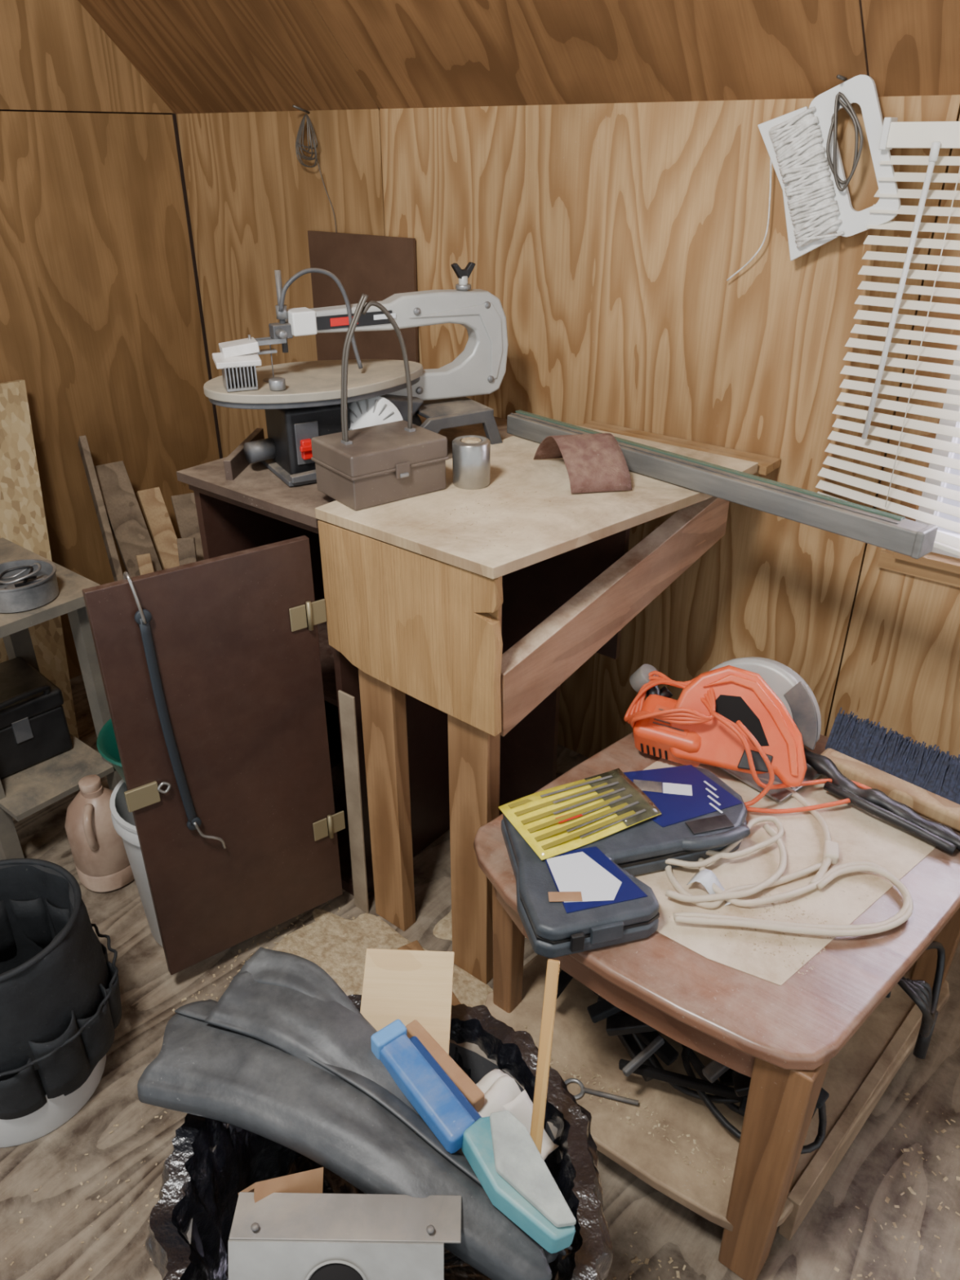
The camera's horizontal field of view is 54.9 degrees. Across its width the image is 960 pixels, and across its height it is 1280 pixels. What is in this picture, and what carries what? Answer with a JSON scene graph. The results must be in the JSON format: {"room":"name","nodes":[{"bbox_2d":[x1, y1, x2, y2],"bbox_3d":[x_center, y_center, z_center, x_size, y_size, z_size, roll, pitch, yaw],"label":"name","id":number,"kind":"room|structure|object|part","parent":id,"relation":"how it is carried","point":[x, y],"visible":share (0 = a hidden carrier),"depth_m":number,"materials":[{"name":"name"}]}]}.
{"room":"woodworking shop","nodes":[
{"label":"woodworking shop","id":0,"kind":"room"},
{"bbox_2d":[0,0,219,679],"bbox_3d":[-2.048,-0.758,1.710,0.030,2.900,3.530,21,35,33],"label":"wall","id":1,"kind":"structure","parent":0,"point":[100,320],"depth_m":2.77,"materials":[{"name":"brown wood"}]},
{"bbox_2d":[0,674,959,1279],"bbox_3d":[-0.345,1.179,1.213,4.370,0.030,3.550,21,35,33],"label":"floor","id":2,"kind":"structure","parent":0,"point":[665,1228],"depth_m":1.63,"materials":[{"name":"brown wood"}]},
{"bbox_2d":[0,379,79,739],"bbox_3d":[-1.413,-0.129,2.543,0.325,1.000,0.700,21,35,33],"label":"sheet","id":3,"kind":"object","parent":2,"relation":"on","point":[23,522],"visible":0.4,"depth_m":2.63,"materials":[{"name":"beige wood"}]},
{"bbox_2d":[0,857,121,1147],"bbox_3d":[-0.867,0.663,1.711,0.379,0.401,0.379,-3,29,-5],"label":"organizer","id":4,"kind":"object","parent":2,"relation":"on","point":[60,1006],"visible":1,"depth_m":1.65,"materials":[{"name":"black fabric"}]},
{"bbox_2d":[0,537,121,860],"bbox_3d":[-1.242,0.237,2.183,0.480,0.700,0.650,21,35,33],"label":"shelf","id":5,"kind":"object","parent":2,"relation":"on","point":[24,793],"visible":0.4,"depth_m":2.24,"materials":[{"name":"paint"}]},
{"bbox_2d":[0,559,58,613],"bbox_3d":[-1.019,-0.124,2.038,0.166,0.073,0.166,21,35,33],"label":"metal pan","id":6,"kind":"object","parent":5,"relation":"on","point":[25,584],"visible":1,"depth_m":2.02,"materials":[{"name":"metal"}]},
{"bbox_2d":[0,657,72,779],"bbox_3d":[-1.192,0.185,2.334,0.268,0.213,0.210,25,37,38],"label":"tool case","id":7,"kind":"object","parent":5,"relation":"on","point":[34,730],"visible":1,"depth_m":2.29,"materials":[{"name":"plastic"}]},
{"bbox_3d":[-1.107,0.144,2.221,0.026,0.034,0.160,21,35,33],"label":"handle","id":8,"kind":"part","parent":7,"relation":"part of","materials":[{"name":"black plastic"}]},
{"bbox_3d":[-1.199,0.137,2.316,0.250,0.050,0.210,25,37,38],"label":"lid","id":9,"kind":"part","parent":7,"relation":"part of","materials":[{"name":"black plastic"}]},
{"bbox_2d":[4,1111,167,1279],"bbox_3d":[-0.539,0.983,1.539,0.448,0.003,0.505,21,35,33],"label":"wood shavings","id":10,"kind":"object","parent":2,"relation":"on","point":[155,1117],"visible":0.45,"depth_m":1.59},
{"bbox_2d":[64,774,134,892],"bbox_3d":[-0.909,0.453,2.221,0.152,0.284,0.146,21,35,33],"label":"plastic jug","id":11,"kind":"object","parent":2,"relation":"on","point":[101,861],"visible":0.91,"depth_m":2.16,"materials":[{"name":"beige plastic"}]},
{"bbox_3d":[-0.898,0.437,2.134,0.021,0.114,0.058,-5,29,-10],"label":"handle","id":12,"kind":"part","parent":11,"relation":"part of","materials":[{"name":"beige plastic"}]},
{"bbox_2d":[110,778,163,946],"bbox_3d":[-0.643,0.484,2.074,0.292,0.370,0.292,21,35,33],"label":"bucket","id":13,"kind":"object","parent":2,"relation":"on","point":[123,821],"visible":0.14,"depth_m":1.97,"materials":[{"name":"white plastic"}]},
{"bbox_2d":[97,718,125,782],"bbox_3d":[-0.660,0.246,1.975,0.276,0.138,0.276,21,35,33],"label":"plastic tub","id":14,"kind":"object","parent":13,"relation":"on","point":[107,746],"visible":0.17,"depth_m":1.93,"materials":[{"name":"green plastic"}]},
{"bbox_2d":[78,435,204,581],"bbox_3d":[-0.743,-0.280,2.799,0.985,1.062,0.709,21,35,33],"label":"scraps","id":15,"kind":"object","parent":2,"relation":"on","point":[117,506],"visible":0.15,"depth_m":2.84,"materials":[{"name":"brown wood"}]},
{"bbox_2d":[172,902,358,1012],"bbox_3d":[-0.313,0.772,1.927,0.560,0.004,0.437,21,35,33],"label":"wood shavings","id":16,"kind":"object","parent":2,"relation":"on","point":[297,917],"visible":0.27,"depth_m":2.08},
{"bbox_2d":[271,916,381,995],"bbox_3d":[-0.346,0.725,1.999,0.299,0.018,0.419,21,35,33],"label":"pile","id":17,"kind":"object","parent":2,"relation":"on","point":[333,953],"visible":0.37,"depth_m":2.06,"materials":[{"name":"beige wood"}]},
{"bbox_2d":[176,413,513,895],"bbox_3d":[-0.232,-0.008,2.347,0.443,0.975,0.775,21,35,33],"label":"storage cabinet","id":18,"kind":"object","parent":2,"relation":"on","point":[255,508],"visible":0.22,"depth_m":2.15,"materials":[{"name":"brown paint"}]},
{"bbox_2d":[223,427,264,479],"bbox_3d":[-0.510,-0.406,2.010,0.016,0.045,0.228,3,30,5],"label":"board","id":19,"kind":"object","parent":18,"relation":"on","point":[236,462],"visible":0.74,"depth_m":1.95,"materials":[{"name":"brown wood"}]},
{"bbox_2d":[203,262,508,486],"bbox_3d":[-0.237,-0.578,1.952,0.684,0.400,0.302,-13,31,-22],"label":"saw","id":20,"kind":"object","parent":18,"relation":"on","point":[309,406],"visible":0.77,"depth_m":1.93,"materials":[{"name":"silver metal"}]},
{"bbox_2d":[212,337,261,391],"bbox_3d":[-0.474,-0.539,1.809,0.088,0.083,0.090,-10,30,-18],"label":"tray","id":21,"kind":"object","parent":20,"relation":"on","point":[237,360],"visible":1,"depth_m":1.79,"materials":[{"name":"plastic"}]},
{"bbox_2d":[223,383,257,391],"bbox_3d":[-0.469,-0.497,1.813,0.060,0.006,0.055,-10,30,-18],"label":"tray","id":22,"kind":"object","parent":21,"relation":"on","point":[228,387],"depth_m":1.79,"materials":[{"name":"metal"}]},
{"bbox_3d":[-0.419,-0.562,1.862,0.002,0.070,0.002,21,35,33],"label":"blade","id":23,"kind":"part","parent":20,"relation":"part of","materials":[{"name":"metal"}]},
{"bbox_2d":[268,377,285,391],"bbox_3d":[-0.395,-0.499,1.801,0.032,0.020,0.032,21,35,33],"label":"bushing","id":24,"kind":"object","parent":20,"relation":"on","point":[276,384],"visible":1,"depth_m":1.79,"materials":[{"name":"silver metal"}]},
{"bbox_3d":[-0.393,-0.650,1.831,0.012,0.155,0.012,21,35,33],"label":"lift rod","id":25,"kind":"part","parent":20,"relation":"part of","materials":[{"name":"grey metal"}]},
{"bbox_3d":[-0.336,-0.389,2.009,0.240,0.012,0.220,-15,32,-26],"label":"plate","id":26,"kind":"part","parent":20,"relation":"part of","materials":[{"name":"grey metal"}]},
{"bbox_2d":[299,438,312,459],"bbox_3d":[-0.350,-0.385,1.871,0.030,0.040,0.035,21,35,33],"label":"switch","id":27,"kind":"object","parent":20,"relation":"attached to","point":[305,446],"depth_m":1.87,"materials":[{"name":"plastic"}]},
{"bbox_2d":[293,421,319,465],"bbox_3d":[-0.350,-0.401,1.880,0.050,0.085,0.004,-15,32,-26],"label":"switch plate","id":28,"kind":"object","parent":20,"relation":"attached to","point":[304,431],"depth_m":1.87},
{"bbox_3d":[-0.157,-0.627,1.995,0.485,0.230,0.048,-15,32,-26],"label":"arm","id":29,"kind":"part","parent":20,"relation":"part of","materials":[{"name":"silver metal"}]},
{"bbox_3d":[-0.036,-0.793,1.982,0.054,0.031,0.014,-15,32,-26],"label":"wing knob","id":30,"kind":"part","parent":20,"relation":"part of","materials":[{"name":"black plastic"}]},
{"bbox_2d":[455,283,471,289],"bbox_3d":[-0.036,-0.764,1.998,0.034,0.010,0.034,21,35,33],"label":"washer","id":31,"kind":"object","parent":20,"relation":"in","point":[459,286],"depth_m":1.99,"materials":[{"name":"metal"}]},
{"bbox_3d":[-0.036,-0.770,1.995,0.020,0.030,0.020,21,35,33],"label":"knob stem","id":32,"kind":"part","parent":20,"relation":"part of","materials":[{"name":"silver metal"}]},
{"bbox_2d":[337,689,368,913],"bbox_3d":[-0.277,0.373,2.038,0.052,0.600,0.006,21,35,33],"label":"panel strip","id":33,"kind":"object","parent":2,"relation":"on","point":[346,701],"visible":1,"depth_m":2.02,"materials":[{"name":"wood"}]},
{"bbox_2d":[307,230,418,362],"bbox_3d":[-0.330,-0.497,2.830,0.405,1.372,0.016,21,35,33],"label":"brown hardboard","id":34,"kind":"object","parent":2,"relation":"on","point":[380,268],"visible":0.36,"depth_m":2.56,"materials":[{"name":"brown wood"}]},
{"bbox_2d":[144,994,613,1279],"bbox_3d":[-0.108,0.815,1.135,0.500,0.686,0.502,21,35,33],"label":"trash bag","id":35,"kind":"object","parent":2,"relation":"on","point":[211,1162],"depth_m":0.97,"materials":[{"name":"black plastic"}]},
{"bbox_2d":[238,1167,323,1203],"bbox_3d":[-0.199,0.565,0.939,0.085,0.079,0.070,-12,31,-21],"label":"cardboard piece","id":36,"kind":"object","parent":35,"relation":"in","point":[311,1181],"visible":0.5,"depth_m":0.93,"materials":[{"name":"brown cardboard"}]},
{"bbox_3d":[-0.137,0.630,0.883,0.205,0.107,0.053,0,28,0],"label":"plate","id":37,"kind":"part","parent":35,"relation":"part of","materials":[{"name":"white metal"}]},
{"bbox_3d":[-0.129,0.616,0.901,0.221,0.114,0.097,0,28,0],"label":"sheet metal bracket","id":38,"kind":"part","parent":35,"relation":"part of","materials":[{"name":"silver metal"}]},
{"bbox_2d":[137,946,572,1279],"bbox_3d":[-0.150,0.532,0.995,0.506,0.115,0.222,21,35,33],"label":"sheet","id":39,"kind":"object","parent":35,"relation":"on","point":[284,1056],"visible":0.88,"depth_m":1.01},
{"bbox_2d":[461,1110,576,1253],"bbox_3d":[0.039,0.540,0.926,0.062,0.058,0.141,-16,32,-27],"label":"plastic bottle","id":40,"kind":"object","parent":39,"relation":"on","point":[500,1149],"visible":1,"depth_m":0.91,"materials":[{"name":"teal plastic"}]},
{"bbox_2d":[370,1018,481,1153],"bbox_3d":[-0.056,0.487,1.007,0.052,0.061,0.154,-21,35,-34],"label":"box","id":41,"kind":"object","parent":40,"relation":"on","point":[445,1109],"visible":0.89,"depth_m":0.99,"materials":[{"name":"blue plastic"}]},
{"bbox_2d":[360,948,454,1054],"bbox_3d":[-0.092,0.462,1.136,0.112,0.086,0.134,1,29,3],"label":"plywood offcut","id":42,"kind":"object","parent":35,"relation":"in","point":[407,986],"visible":0.51,"depth_m":1.15,"materials":[{"name":"brown wood"}]},
{"bbox_2d":[475,1068,558,1160],"bbox_3d":[0.022,0.546,1.048,0.116,0.080,0.075,21,35,33],"label":"papers","id":43,"kind":"object","parent":35,"relation":"in","point":[501,1092],"visible":0.41,"depth_m":1.05,"materials":[{"name":"white paper"}]},
{"bbox_2d":[405,1019,484,1111],"bbox_3d":[-0.042,0.490,1.063,0.018,0.031,0.128,-22,36,-35],"label":"trim","id":44,"kind":"structure","parent":43,"relation":"on","point":[463,1082],"depth_m":1.05,"materials":[{"name":"wood"}]},
{"bbox_2d":[529,959,559,1155],"bbox_3d":[0.069,0.473,1.016,0.014,0.202,0.133,5,29,10],"label":"stick","id":45,"kind":"object","parent":35,"relation":"in","point":[553,966],"visible":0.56,"depth_m":1.01,"materials":[{"name":"beige wood"}]},
{"bbox_2d":[312,908,493,1007],"bbox_3d":[-0.197,0.712,2.021,0.527,0.020,0.203,21,35,33],"label":"pile","id":46,"kind":"object","parent":2,"relation":"on","point":[470,991],"visible":0.25,"depth_m":2.07,"materials":[{"name":"beige wood"}]},
{"bbox_2d":[397,940,461,1005],"bbox_3d":[-0.104,0.732,1.963,0.050,0.035,0.225,-16,32,-26],"label":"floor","id":47,"kind":"structure","parent":2,"relation":"on","point":[415,945],"depth_m":2.03,"materials":[{"name":"brown wood"}]},
{"bbox_2d":[432,910,526,941],"bbox_3d":[0.027,0.635,2.147,0.226,0.036,0.269,21,35,33],"label":"pile","id":48,"kind":"object","parent":2,"relation":"on","point":[442,929],"visible":0.02,"depth_m":2.12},
{"bbox_2d":[315,421,781,984],"bbox_3d":[0.172,0.117,2.091,0.540,0.999,0.866,21,35,33],"label":"workbench","id":49,"kind":"object","parent":2,"relation":"on","point":[488,639],"visible":0.92,"depth_m":1.76,"materials":[{"name":"brown wood"}]},
{"bbox_2d":[123,571,226,848],"bbox_3d":[-0.558,0.158,1.703,0.094,0.628,0.040,-5,29,-9],"label":"strap","id":50,"kind":"object","parent":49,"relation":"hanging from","point":[143,617],"visible":0.99,"depth_m":1.67,"materials":[{"name":"rubber"}]},
{"bbox_2d":[82,535,345,975],"bbox_3d":[-0.481,0.255,1.836,0.436,0.890,0.032,-19,34,-31],"label":"door","id":51,"kind":"structure","parent":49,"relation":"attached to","point":[235,635],"depth_m":1.79,"materials":[{"name":"brown paint"}]},
{"bbox_3d":[-0.629,0.292,1.725,0.060,0.045,0.008,-19,34,-31],"label":"hasp plate","id":52,"kind":"part","parent":51,"relation":"part of","materials":[{"name":"gold metal"}]},
{"bbox_2d":[311,293,448,511],"bbox_3d":[-0.188,-0.450,1.708,0.215,0.362,0.166,-20,34,-32],"label":"toolbox","id":53,"kind":"object","parent":49,"relation":"on","point":[371,466],"visible":1,"depth_m":1.71,"materials":[{"name":"metal"}]},
{"bbox_3d":[-0.247,-0.366,1.709,0.014,0.006,0.020,-20,34,-32],"label":"handle mount","id":54,"kind":"part","parent":53,"relation":"part of","materials":[{"name":"metal"}]},
{"bbox_3d":[-0.228,-0.487,1.667,0.066,0.257,0.007,-20,34,-32],"label":"tall wire handle","id":55,"kind":"part","parent":53,"relation":"part of","materials":[{"name":"grey metal"}]},
{"bbox_3d":[-0.222,-0.483,1.661,0.066,0.257,0.007,-20,34,-32],"label":"tall wire handle","id":56,"kind":"part","parent":53,"relation":"part of","materials":[{"name":"grey metal"}]},
{"bbox_3d":[-0.191,-0.366,1.757,0.212,0.042,0.155,-20,34,-32],"label":"lid","id":57,"kind":"part","parent":53,"relation":"part of","materials":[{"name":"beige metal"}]},
{"bbox_3d":[-0.169,-0.499,1.703,0.100,0.245,0.009,-20,34,-32],"label":"wire handle","id":58,"kind":"part","parent":53,"relation":"part of","materials":[{"name":"grey metal"}]},
{"bbox_3d":[-0.135,-0.406,1.784,0.014,0.006,0.020,-20,34,-32],"label":"handle mount","id":59,"kind":"part","parent":53,"relation":"part of","materials":[{"name":"metal"}]},
{"bbox_3d":[-0.197,0.244,1.939,0.092,0.920,0.040,21,35,33],"label":"leg","id":60,"kind":"part","parent":49,"relation":"part of","materials":[{"name":"brown wood"}]},
{"bbox_2d":[452,435,490,489],"bbox_3d":[-0.017,-0.348,1.808,0.074,0.089,0.074,21,35,33],"label":"metal can","id":61,"kind":"object","parent":49,"relation":"on","point":[471,454],"visible":1,"depth_m":1.78,"materials":[{"name":"metal"}]},
{"bbox_3d":[-0.011,0.298,1.798,0.096,0.960,0.040,21,35,33],"label":"leg","id":62,"kind":"part","parent":49,"relation":"part of","materials":[{"name":"brown wood"}]},
{"bbox_2d":[412,483,579,550],"bbox_3d":[0.032,-0.227,1.675,0.218,0.001,0.301,21,35,33],"label":"wood shavings","id":63,"kind":"object","parent":49,"relation":"on","point":[504,483],"visible":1,"depth_m":1.68},
{"bbox_2d":[533,432,631,493],"bbox_3d":[0.204,-0.371,1.855,0.120,0.080,0.238,-8,29,-14],"label":"sandpaper","id":64,"kind":"object","parent":49,"relation":"on","point":[594,462],"visible":1,"depth_m":1.79,"materials":[{"name":"paper"}]},
{"bbox_2d":[506,412,928,556],"bbox_3d":[0.403,-0.331,1.819,0.050,0.044,0.973,-23,36,-36],"label":"channel","id":65,"kind":"object","parent":49,"relation":"on","point":[900,538],"visible":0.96,"depth_m":1.68,"materials":[{"name":"grey metal"}]},
{"bbox_2d":[510,413,898,524],"bbox_3d":[0.378,-0.355,1.817,0.006,0.002,0.923,-23,36,-36],"label":"groove","id":66,"kind":"object","parent":65,"relation":"attached to","point":[744,479],"depth_m":1.72,"materials":[{"name":"grey metal"}]},
{"bbox_2d":[515,409,904,520],"bbox_3d":[0.393,-0.365,1.833,0.014,0.003,0.923,-23,36,-36],"label":"top strip","id":67,"kind":"object","parent":65,"relation":"on","point":[622,440],"visible":1,"depth_m":1.74,"materials":[{"name":"metal"}]},
{"bbox_2d":[911,524,937,559],"bbox_3d":[0.723,-0.160,1.503,0.053,0.047,0.014,-23,36,-36],"label":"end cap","id":68,"kind":"structure","parent":65,"relation":"on","point":[924,540],"depth_m":1.49,"materials":[{"name":"grey plastic"}]},
{"bbox_2d":[613,1231,685,1279],"bbox_3d":[0.095,0.982,1.541,0.532,0.003,0.207,21,35,33],"label":"wood shavings","id":69,"kind":"object","parent":2,"relation":"on","point":[646,1261],"visible":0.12,"depth_m":1.49},
{"bbox_2d":[473,731,959,1279],"bbox_3d":[0.455,0.570,1.736,0.823,0.541,0.662,-24,37,-37],"label":"end table","id":70,"kind":"object","parent":2,"relation":"on","point":[833,1027],"visible":0.54,"depth_m":1.48,"materials":[{"name":"brown wood"}]},
{"bbox_3d":[0.054,0.586,1.738,0.050,0.512,0.050,21,35,33],"label":"leg","id":71,"kind":"part","parent":70,"relation":"part of","materials":[{"name":"brown wood"}]},
{"bbox_2d":[501,764,750,958],"bbox_3d":[0.252,0.343,1.524,0.468,0.060,0.317,-11,30,-19],"label":"case","id":72,"kind":"object","parent":70,"relation":"on","point":[589,896],"visible":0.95,"depth_m":1.46,"materials":[{"name":"grey plastic"}]},
{"bbox_2d":[497,768,661,860],"bbox_3d":[0.173,0.286,1.557,0.247,0.014,0.146,-14,31,-24],"label":"package","id":73,"kind":"object","parent":72,"relation":"on","point":[559,820],"visible":1,"depth_m":1.55,"materials":[{"name":"plastic"}]},
{"bbox_3d":[0.384,0.327,1.519,0.133,0.028,0.038,-7,29,-13],"label":"carry handle","id":74,"kind":"part","parent":72,"relation":"part of","materials":[{"name":"grey plastic"}]},
{"bbox_2d":[524,1025,735,1186],"bbox_3d":[0.237,0.805,1.616,0.432,0.003,0.057,21,35,33],"label":"wood shavings","id":75,"kind":"object","parent":70,"relation":"on","point":[551,1059],"visible":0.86,"depth_m":1.58},
{"bbox_2d":[484,954,949,1231],"bbox_3d":[0.454,0.714,1.812,0.784,0.025,0.637,-25,37,-38],"label":"shelf","id":76,"kind":"object","parent":70,"relation":"attached to","point":[855,1078],"depth_m":1.62,"materials":[{"name":"brown wood"}]},
{"bbox_2d":[556,969,890,1154],"bbox_3d":[0.421,0.642,1.717,0.555,0.190,0.592,21,35,33],"label":"clutter","id":77,"kind":"object","parent":70,"relation":"on","point":[640,1040],"visible":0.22,"depth_m":1.58,"materials":[{"name":"black plastic"}]},
{"bbox_2d":[629,657,822,802],"bbox_3d":[0.475,0.124,1.767,0.380,0.197,0.299,21,35,33],"label":"saw","id":78,"kind":"object","parent":70,"relation":"on","point":[771,700],"visible":0.86,"depth_m":1.70,"materials":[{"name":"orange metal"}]},
{"bbox_3d":[0.325,0.077,1.820,0.048,0.040,0.048,50,46,10],"label":"knob","id":79,"kind":"part","parent":78,"relation":"part of","materials":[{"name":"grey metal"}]},
{"bbox_3d":[0.352,0.126,1.827,0.057,0.073,0.027,-9,30,-15],"label":"guard lever","id":80,"kind":"part","parent":78,"relation":"part of","materials":[{"name":"black plastic"}]},
{"bbox_3d":[0.358,0.150,1.730,0.075,0.002,0.050,15,57,25],"label":"rating plate","id":81,"kind":"part","parent":78,"relation":"part of","materials":[{"name":"orange plastic"}]},
{"bbox_2d":[623,671,871,813],"bbox_3d":[0.478,0.192,1.670,0.481,0.173,0.177,15,32,25],"label":"extension cord","id":82,"kind":"object","parent":70,"relation":"on","point":[682,716],"visible":0.94,"depth_m":1.67,"materials":[{"name":"orange plastic"}]},
{"bbox_3d":[0.432,0.777,1.385,0.082,0.512,0.082,21,35,33],"label":"leg","id":83,"kind":"part","parent":70,"relation":"part of","materials":[{"name":"brown wood"}]},
{"bbox_2d":[724,891,831,975],"bbox_3d":[0.460,0.441,1.405,0.132,0.001,0.132,21,35,33],"label":"wood shavings","id":84,"kind":"object","parent":70,"relation":"on","point":[754,949],"visible":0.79,"depth_m":1.39},
{"bbox_2d":[665,777,913,936],"bbox_3d":[0.504,0.377,1.500,0.364,0.032,0.428,21,35,33],"label":"extension cord","id":85,"kind":"object","parent":70,"relation":"on","point":[706,877],"visible":0.97,"depth_m":1.46,"materials":[{"name":"white plastic"}]},
{"bbox_3d":[0.696,0.830,1.668,0.022,0.100,0.582,25,37,37],"label":"rail","id":86,"kind":"part","parent":70,"relation":"part of","materials":[{"name":"brown wood"}]},
{"bbox_2d":[803,746,959,854],"bbox_3d":[0.714,0.292,1.632,0.067,0.050,0.376,-23,36,-36],"label":"strap","id":87,"kind":"object","parent":70,"relation":"on","point":[875,802],"visible":0.95,"depth_m":1.62,"materials":[{"name":"plastic"}]},
{"bbox_2d":[820,707,959,831],"bbox_3d":[0.784,0.240,1.675,0.106,0.087,0.343,-25,37,-38],"label":"brush","id":88,"kind":"object","parent":70,"relation":"on","point":[926,780],"visible":0.99,"depth_m":1.69,"materials":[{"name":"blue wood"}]},
{"bbox_2d":[897,941,945,1058],"bbox_3d":[0.731,0.610,1.546,0.073,0.220,0.192,21,35,33],"label":"power cord","id":89,"kind":"object","parent":70,"relation":"hanging from","point":[919,991],"visible":0.88,"depth_m":1.50,"materials":[{"name":"black plastic"}]},
{"bbox_3d":[0.896,0.560,1.785,0.070,0.512,0.070,21,35,33],"label":"leg","id":90,"kind":"part","parent":70,"relation":"part of","materials":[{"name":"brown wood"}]},
{"bbox_2d":[833,1092,959,1279],"bbox_3d":[0.687,1.023,1.464,0.234,0.003,0.702,21,35,33],"label":"wood shavings","id":91,"kind":"object","parent":2,"relation":"on","point":[886,1200],"visible":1,"depth_m":1.58},
{"bbox_2d":[78,0,959,113],"bbox_3d":[-0.343,-0.805,0.140,4.370,1.179,3.558,21,35,33],"label":"ceiling","id":92,"kind":"structure","parent":0,"point":[199,56],"depth_m":1.94,"materials":[{"name":"brown wood"}]},
{"bbox_3d":[-0.942,-1.772,1.928,0.884,1.620,0.020,21,79,33],"label":"slope panel","id":93,"kind":"part","parent":92,"relation":"part of","materials":[{"name":"brown wood"}]},
{"bbox_3d":[-0.120,-1.456,1.345,1.220,1.620,0.020,21,79,33],"label":"slope panel","id":94,"kind":"part","parent":92,"relation":"part of","materials":[{"name":"brown wood"}]},
{"bbox_2d":[726,74,900,280],"bbox_3d":[0.628,-0.850,1.736,0.324,0.359,0.066,21,35,33],"label":"reel","id":95,"kind":"object","parent":92,"relation":"hanging from","point":[802,145],"visible":1,"depth_m":1.70,"materials":[{"name":"white plastic"}]},
{"bbox_3d":[0.678,-0.873,1.675,0.118,0.250,0.010,-7,17,44],"label":"flat frame","id":96,"kind":"part","parent":95,"relation":"part of","materials":[{"name":"white plastic"}]},
{"bbox_3d":[1.236,-0.933,0.384,2.258,1.620,0.020,21,79,33],"label":"slope panel","id":97,"kind":"part","parent":92,"relation":"part of","materials":[{"name":"brown wood"}]},
{"bbox_2d":[176,94,959,759],"bbox_3d":[0.764,-0.230,2.012,4.370,1.685,0.022,21,35,33],"label":"wall","id":98,"kind":"structure","parent":0,"point":[608,238],"depth_m":2.11,"materials":[{"name":"brown wood"}]},
{"bbox_2d":[172,113,222,458],"bbox_3d":[-0.928,-0.864,3.199,0.008,1.665,0.008,21,35,33],"label":"trim","id":99,"kind":"structure","parent":98,"relation":"attached to","point":[174,115],"depth_m":3.00,"materials":[{"name":"black wood"}]},
{"bbox_2d":[292,104,336,232],"bbox_3d":[-0.451,-1.266,2.512,0.120,0.328,0.052,21,35,33],"label":"wire bundle","id":100,"kind":"object","parent":98,"relation":"hanging from","point":[298,144],"visible":1,"depth_m":2.48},
{"bbox_2d":[815,117,959,556],"bbox_3d":[1.105,-0.388,1.535,1.028,0.847,0.050,21,35,33],"label":"window blinds","id":101,"kind":"object","parent":98,"relation":"attached to","point":[934,135],"visible":0.93,"depth_m":1.74,"materials":[{"name":"white plastic"}]},
{"bbox_3d":[0.812,-0.552,1.698,0.002,0.650,0.002,4,29,8],"label":"ladder cord","id":102,"kind":"part","parent":101,"relation":"part of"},
{"bbox_3d":[1.111,-0.080,1.704,1.009,0.010,0.022,28,39,29],"label":"rail","id":103,"kind":"part","parent":101,"relation":"part of","materials":[{"name":"white plastic"}]},
{"bbox_2d":[877,550,959,587],"bbox_3d":[1.222,-0.027,1.663,0.990,0.051,0.030,21,35,33],"label":"trim","id":104,"kind":"structure","parent":98,"relation":"attached to","point":[940,569],"depth_m":1.88,"materials":[{"name":"brown wood"}]},
{"bbox_2d":[915,345,959,558],"bbox_3d":[1.228,-0.401,1.514,0.840,0.740,0.050,21,35,33],"label":"frame","id":105,"kind":"object","parent":98,"relation":"attached to","point":[953,377],"visible":0.13,"depth_m":1.80,"materials":[{"name":"white plastic"}]},
{"bbox_2d":[935,496,959,538],"bbox_3d":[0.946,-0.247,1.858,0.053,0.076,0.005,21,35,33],"label":"glass","id":106,"kind":"object","parent":98,"relation":"attached to","point":[948,501],"depth_m":1.86,"materials":[{"name":"white glass"}]},
{"bbox_2d":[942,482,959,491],"bbox_3d":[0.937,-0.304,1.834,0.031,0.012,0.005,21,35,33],"label":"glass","id":107,"kind":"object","parent":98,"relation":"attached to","point":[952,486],"depth_m":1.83,"materials":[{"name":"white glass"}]},
{"bbox_2d":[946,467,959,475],"bbox_3d":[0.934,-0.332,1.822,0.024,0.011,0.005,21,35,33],"label":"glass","id":108,"kind":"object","parent":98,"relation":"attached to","point":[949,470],"depth_m":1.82,"materials":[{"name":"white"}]},
{"bbox_2d":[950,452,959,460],"bbox_3d":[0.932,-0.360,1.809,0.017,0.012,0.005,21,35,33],"label":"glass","id":109,"kind":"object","parent":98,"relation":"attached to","point":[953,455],"depth_m":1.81,"materials":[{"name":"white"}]},
{"bbox_2d":[954,437,959,444],"bbox_3d":[0.929,-0.388,1.797,0.010,0.011,0.005,21,35,33],"label":"glass","id":110,"kind":"object","parent":98,"relation":"attached to","point":[957,440],"depth_m":1.80,"materials":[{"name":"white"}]}
]}

